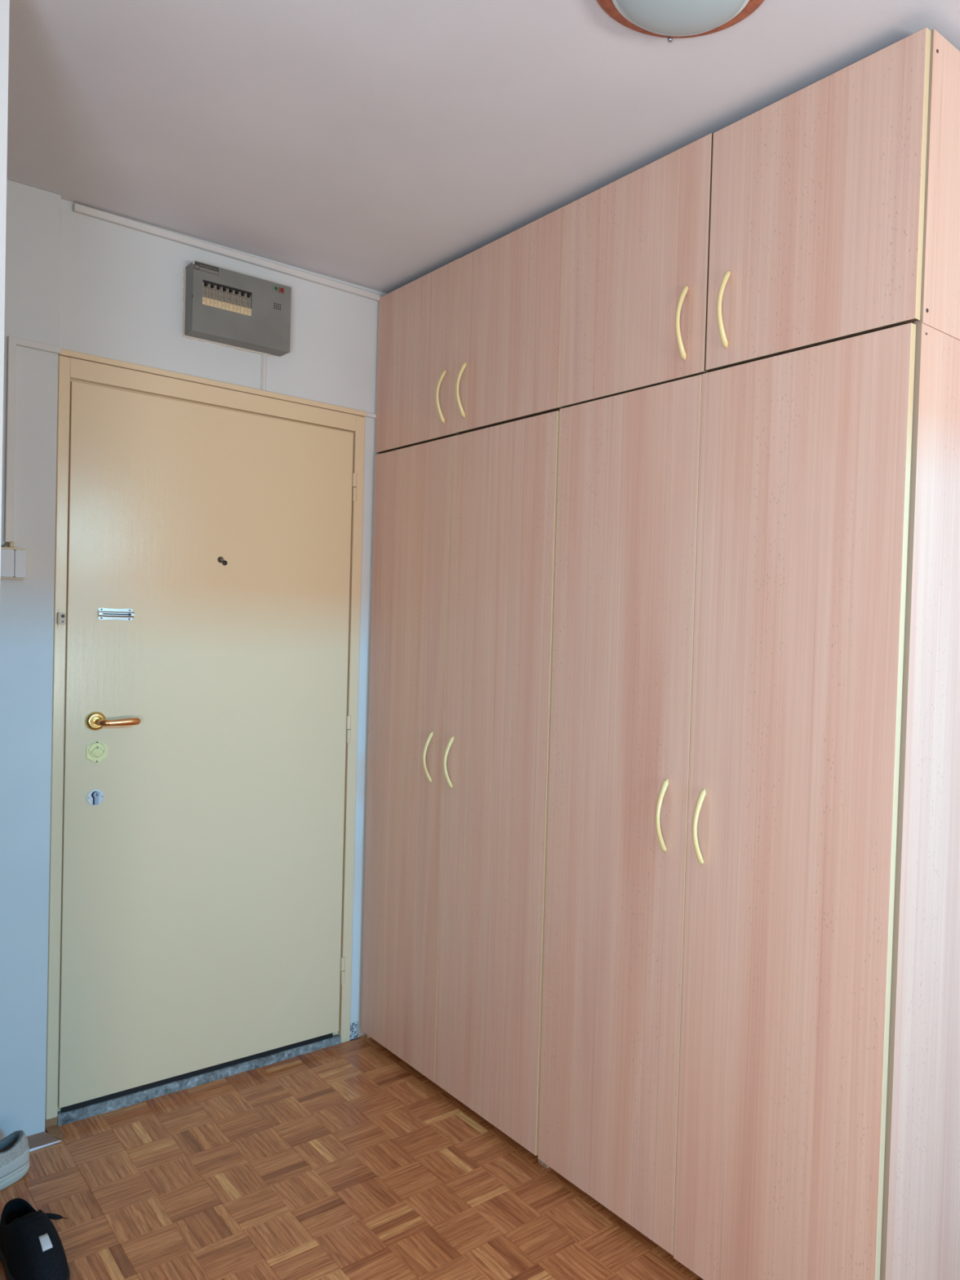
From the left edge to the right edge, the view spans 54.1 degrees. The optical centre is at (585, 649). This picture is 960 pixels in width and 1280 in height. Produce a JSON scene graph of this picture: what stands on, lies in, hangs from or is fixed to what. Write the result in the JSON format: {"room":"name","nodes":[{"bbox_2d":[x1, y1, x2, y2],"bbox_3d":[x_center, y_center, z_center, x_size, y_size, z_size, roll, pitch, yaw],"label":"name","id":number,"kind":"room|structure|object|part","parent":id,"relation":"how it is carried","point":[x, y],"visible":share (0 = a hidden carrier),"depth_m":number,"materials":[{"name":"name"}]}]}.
{"room":"apartment entrance hall","nodes":[
{"label":"apartment entrance hall","id":0,"kind":"room"},
{"bbox_2d":[0,0,9,579],"bbox_3d":[-1.478,0.083,1.236,1.176,2.521,0.120,1,2,-41],"label":"wall","id":1,"kind":"structure","parent":0,"point":[4,4],"depth_m":1.56,"materials":[{"name":"paint"}]},
{"bbox_2d":[0,178,386,1140],"bbox_3d":[-1.471,0.052,2.608,3.000,2.521,0.228,1,2,-41],"label":"wall","id":2,"kind":"structure","parent":0,"point":[33,220],"depth_m":2.50,"materials":[{"name":"paint"}]},
{"bbox_2d":[0,541,28,579],"bbox_3d":[-1.485,-0.232,2.410,0.066,0.098,0.030,1,2,-41],"label":"light switch","id":3,"kind":"object","parent":2,"relation":"attached to","point":[14,561],"visible":0.93,"depth_m":2.40,"materials":[{"name":"beige plastic"}]},
{"bbox_2d":[4,335,61,542],"bbox_3d":[-1.449,-0.541,2.438,0.121,0.528,0.012,1,2,-41],"label":"cable trunking","id":4,"kind":"object","parent":2,"relation":"attached to","point":[12,341],"visible":1,"depth_m":2.40,"materials":[{"name":"plastic"}]},
{"bbox_2d":[26,1131,61,1152],"bbox_3d":[-1.734,1.308,2.233,0.829,0.011,0.080,1,2,-41],"label":"trim","id":5,"kind":"structure","parent":2,"relation":"attached to","point":[42,1140],"depth_m":2.48,"materials":[{"name":"brown wood"}]},
{"bbox_2d":[44,355,364,1140],"bbox_3d":[-1.099,0.270,2.810,0.906,2.110,0.152,1,2,-41],"label":"door","id":6,"kind":"structure","parent":2,"relation":"in","point":[209,539],"depth_m":2.77,"materials":[{"name":"cream gloss paint"},{"name":"marble"},{"name":"brass"}]},
{"bbox_3d":[-1.421,-0.083,2.519,0.017,0.052,0.002,1,2,-41],"label":"catch plate","id":7,"kind":"part","parent":6,"relation":"part of","materials":[{"name":"beige paint"}]},
{"bbox_3d":[-1.368,0.413,2.595,0.044,0.044,0.003,1,2,-41],"label":"round plate","id":8,"kind":"part","parent":6,"relation":"part of","materials":[{"name":"silver metal"}]},
{"bbox_3d":[-1.363,0.286,2.593,0.053,0.063,0.004,1,2,-41],"label":"hexagonal plate","id":9,"kind":"part","parent":6,"relation":"part of","materials":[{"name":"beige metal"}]},
{"bbox_3d":[-1.320,-0.098,2.612,0.089,0.033,0.002,1,2,-41],"label":"slide plate","id":10,"kind":"part","parent":6,"relation":"part of","materials":[{"name":"silver metal"}]},
{"bbox_3d":[-1.307,0.202,2.595,0.112,0.021,0.055,1,2,-41],"label":"lever","id":11,"kind":"part","parent":6,"relation":"part of","materials":[{"name":"gold metal"}]},
{"bbox_3d":[-1.158,1.300,2.861,0.842,0.033,0.075,1,2,-41],"label":"sill","id":12,"kind":"part","parent":6,"relation":"part of","materials":[{"name":"stone"}]},
{"bbox_2d":[58,348,376,418],"bbox_3d":[-1.055,-0.789,2.809,0.962,0.026,0.014,1,2,-41],"label":"door frame","id":13,"kind":"structure","parent":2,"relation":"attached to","point":[65,353],"depth_m":2.75,"materials":[{"name":"beige paint"}]},
{"bbox_2d":[72,203,383,301],"bbox_3d":[-1.030,-1.181,2.810,0.929,0.029,0.016,1,2,-41],"label":"cable trunking","id":14,"kind":"object","parent":2,"relation":"attached to","point":[81,209],"visible":0.9,"depth_m":2.75,"materials":[{"name":"plastic"}]},
{"bbox_2d":[182,260,291,356],"bbox_3d":[-1.036,-1.007,2.773,0.295,0.205,0.076,1,2,-41],"label":"box","id":15,"kind":"object","parent":2,"relation":"attached to","point":[226,308],"visible":1,"depth_m":2.74,"materials":[{"name":"grey metal"}]},
{"bbox_2d":[260,352,266,391],"bbox_3d":[-0.993,-0.854,2.865,0.015,0.119,0.007,1,2,-41],"label":"cable cover","id":16,"kind":"object","parent":2,"relation":"attached to","point":[264,355],"visible":1,"depth_m":2.86,"materials":[{"name":"plastic"}]},
{"bbox_2d":[0,1034,703,1279],"bbox_3d":[0.262,1.468,0.623,3.400,0.120,5.600,1,2,-41],"label":"floor","id":17,"kind":"structure","parent":0,"point":[344,1161],"depth_m":2.31,"materials":[{"name":"brown wood"}]},
{"bbox_2d":[0,1129,30,1191],"bbox_3d":[-1.490,1.254,2.231,0.102,0.128,0.291,3,2,33],"label":"sneaker","id":18,"kind":"object","parent":17,"relation":"on","point":[15,1162],"visible":1,"depth_m":2.31,"materials":[{"name":"grey fabric"}]},
{"bbox_2d":[0,1198,70,1279],"bbox_3d":[-1.190,1.276,2.011,0.291,0.112,0.116,3,2,43],"label":"shoe","id":19,"kind":"object","parent":17,"relation":"on","point":[31,1246],"visible":1,"depth_m":1.96,"materials":[{"name":"black fabric"}]},
{"bbox_2d":[360,410,559,1164],"bbox_3d":[-0.212,0.353,2.952,0.619,1.974,0.967,1,2,-41],"label":"wardrobe","id":20,"kind":"object","parent":17,"relation":"on","point":[464,525],"visible":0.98,"depth_m":2.70,"materials":[{"name":"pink wood"}]},
{"bbox_3d":[-0.575,0.330,2.961,0.016,1.940,0.463,1,2,-41],"label":"door panel","id":21,"kind":"part","parent":20,"relation":"part of","materials":[{"name":"brown wood"}]},
{"bbox_3d":[-0.478,0.327,2.812,0.033,0.158,0.014,1,2,-41],"label":"handle","id":22,"kind":"part","parent":20,"relation":"part of","materials":[{"name":"yellow plastic"}]},
{"bbox_3d":[-0.403,0.332,2.726,0.033,0.156,0.014,1,2,-41],"label":"handle","id":23,"kind":"part","parent":20,"relation":"part of","materials":[{"name":"yellow plastic"}]},
{"bbox_2d":[374,205,564,453],"bbox_3d":[-0.176,-0.893,2.930,0.615,0.518,0.965,1,2,-41],"label":"wall cabinet","id":24,"kind":"object","parent":20,"relation":"on","point":[473,343],"visible":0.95,"depth_m":2.67,"materials":[{"name":"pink wood"}]},
{"bbox_3d":[-0.535,-0.905,2.936,0.016,0.514,0.479,1,2,-41],"label":"door panel","id":25,"kind":"part","parent":24,"relation":"part of","materials":[{"name":"brown wood"}]},
{"bbox_3d":[-0.434,-0.757,2.780,0.033,0.162,0.014,1,2,-41],"label":"handle","id":26,"kind":"part","parent":24,"relation":"part of","materials":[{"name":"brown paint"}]},
{"bbox_3d":[-0.363,-0.754,2.699,0.033,0.164,0.014,1,2,-41],"label":"handle","id":27,"kind":"part","parent":24,"relation":"part of","materials":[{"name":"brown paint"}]},
{"bbox_3d":[-0.165,-0.643,2.953,0.554,0.018,0.929,1,2,-41],"label":"panel","id":28,"kind":"part","parent":24,"relation":"part of","materials":[{"name":"brown"}]},
{"bbox_3d":[-0.216,-0.887,2.574,0.016,0.513,0.483,1,2,-41],"label":"door panel","id":29,"kind":"part","parent":24,"relation":"part of","materials":[{"name":"brown wood"}]},
{"bbox_3d":[-0.258,0.347,2.601,0.016,1.940,0.491,1,2,-41],"label":"door panel","id":30,"kind":"part","parent":20,"relation":"part of","materials":[{"name":"brown wood"}]},
{"bbox_2d":[537,322,959,1279],"bbox_3d":[0.435,0.389,2.217,0.619,1.974,0.989,1,2,-41],"label":"wardrobe","id":31,"kind":"object","parent":17,"relation":"on","point":[750,1055],"visible":1,"depth_m":1.88,"materials":[{"name":"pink wood"}]},
{"bbox_3d":[0.134,0.371,2.599,0.566,1.974,0.018,1,2,-41],"label":"panel","id":32,"kind":"part","parent":31,"relation":"part of","materials":[{"name":"wood"}]},
{"bbox_3d":[0.068,0.366,2.230,0.016,1.945,0.482,1,2,-41],"label":"door panel","id":33,"kind":"part","parent":31,"relation":"part of","materials":[{"name":"brown wood"}]},
{"bbox_3d":[0.169,0.373,2.076,0.033,0.168,0.014,1,2,-41],"label":"handle","id":34,"kind":"part","parent":31,"relation":"part of","materials":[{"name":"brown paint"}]},
{"bbox_3d":[0.242,0.382,1.993,0.033,0.166,0.014,1,2,-41],"label":"handle","id":35,"kind":"part","parent":31,"relation":"part of","materials":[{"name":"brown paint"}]},
{"bbox_2d":[559,27,959,408],"bbox_3d":[0.472,-0.856,2.193,0.615,0.516,0.997,1,2,-41],"label":"wall cabinet","id":36,"kind":"object","parent":31,"relation":"on","point":[828,211],"visible":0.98,"depth_m":1.87,"materials":[{"name":"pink wood"}]},
{"bbox_3d":[0.107,-0.869,2.206,0.016,0.512,0.494,1,2,-41],"label":"door panel","id":37,"kind":"part","parent":36,"relation":"part of","materials":[{"name":"brown wood"}]},
{"bbox_3d":[0.210,-0.722,2.048,0.033,0.166,0.014,1,2,-41],"label":"handle","id":38,"kind":"part","parent":36,"relation":"part of","materials":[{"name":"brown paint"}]},
{"bbox_3d":[0.289,-0.719,1.958,0.033,0.166,0.014,1,2,-41],"label":"handle","id":39,"kind":"part","parent":36,"relation":"part of","materials":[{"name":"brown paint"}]},
{"bbox_3d":[0.483,-0.607,2.216,0.554,0.018,0.960,1,2,-41],"label":"panel","id":40,"kind":"part","parent":36,"relation":"part of","materials":[{"name":"brown wood"}]},
{"bbox_3d":[0.435,-0.850,1.833,0.016,0.508,0.492,1,2,-41],"label":"door panel","id":41,"kind":"part","parent":36,"relation":"part of","materials":[{"name":"brown wood"}]},
{"bbox_3d":[0.813,-0.837,1.843,0.564,0.516,0.018,1,2,-41],"label":"panel","id":42,"kind":"part","parent":36,"relation":"part of","materials":[{"name":"brown wood"}]},
{"bbox_3d":[0.391,0.386,1.862,0.016,1.950,0.493,1,2,-41],"label":"door panel","id":43,"kind":"part","parent":31,"relation":"part of","materials":[{"name":"brown wood"}]},
{"bbox_3d":[0.775,0.407,1.871,0.566,1.974,0.018,1,2,-41],"label":"panel","id":44,"kind":"part","parent":31,"relation":"part of","materials":[{"name":"brown wood"}]},
{"bbox_2d":[6,0,959,293],"bbox_3d":[0.341,-1.168,0.562,3.400,0.120,5.600,1,2,-41],"label":"ceiling","id":45,"kind":"structure","parent":0,"point":[379,145],"depth_m":1.98,"materials":[{"name":"paint"}]},
{"bbox_2d":[595,0,764,42],"bbox_3d":[0.160,-1.104,1.558,0.309,0.065,0.309,1,2,-41],"label":"ceiling lamp","id":46,"kind":"object","parent":45,"relation":"attached to","point":[669,19],"visible":1,"depth_m":1.59,"materials":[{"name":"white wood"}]},
{"bbox_3d":[0.159,-1.088,1.558,0.225,0.034,0.225,1,2,-41],"label":"lamp shade","id":47,"kind":"part","parent":46,"relation":"part of","materials":[{"name":"white glass"}]}
]}

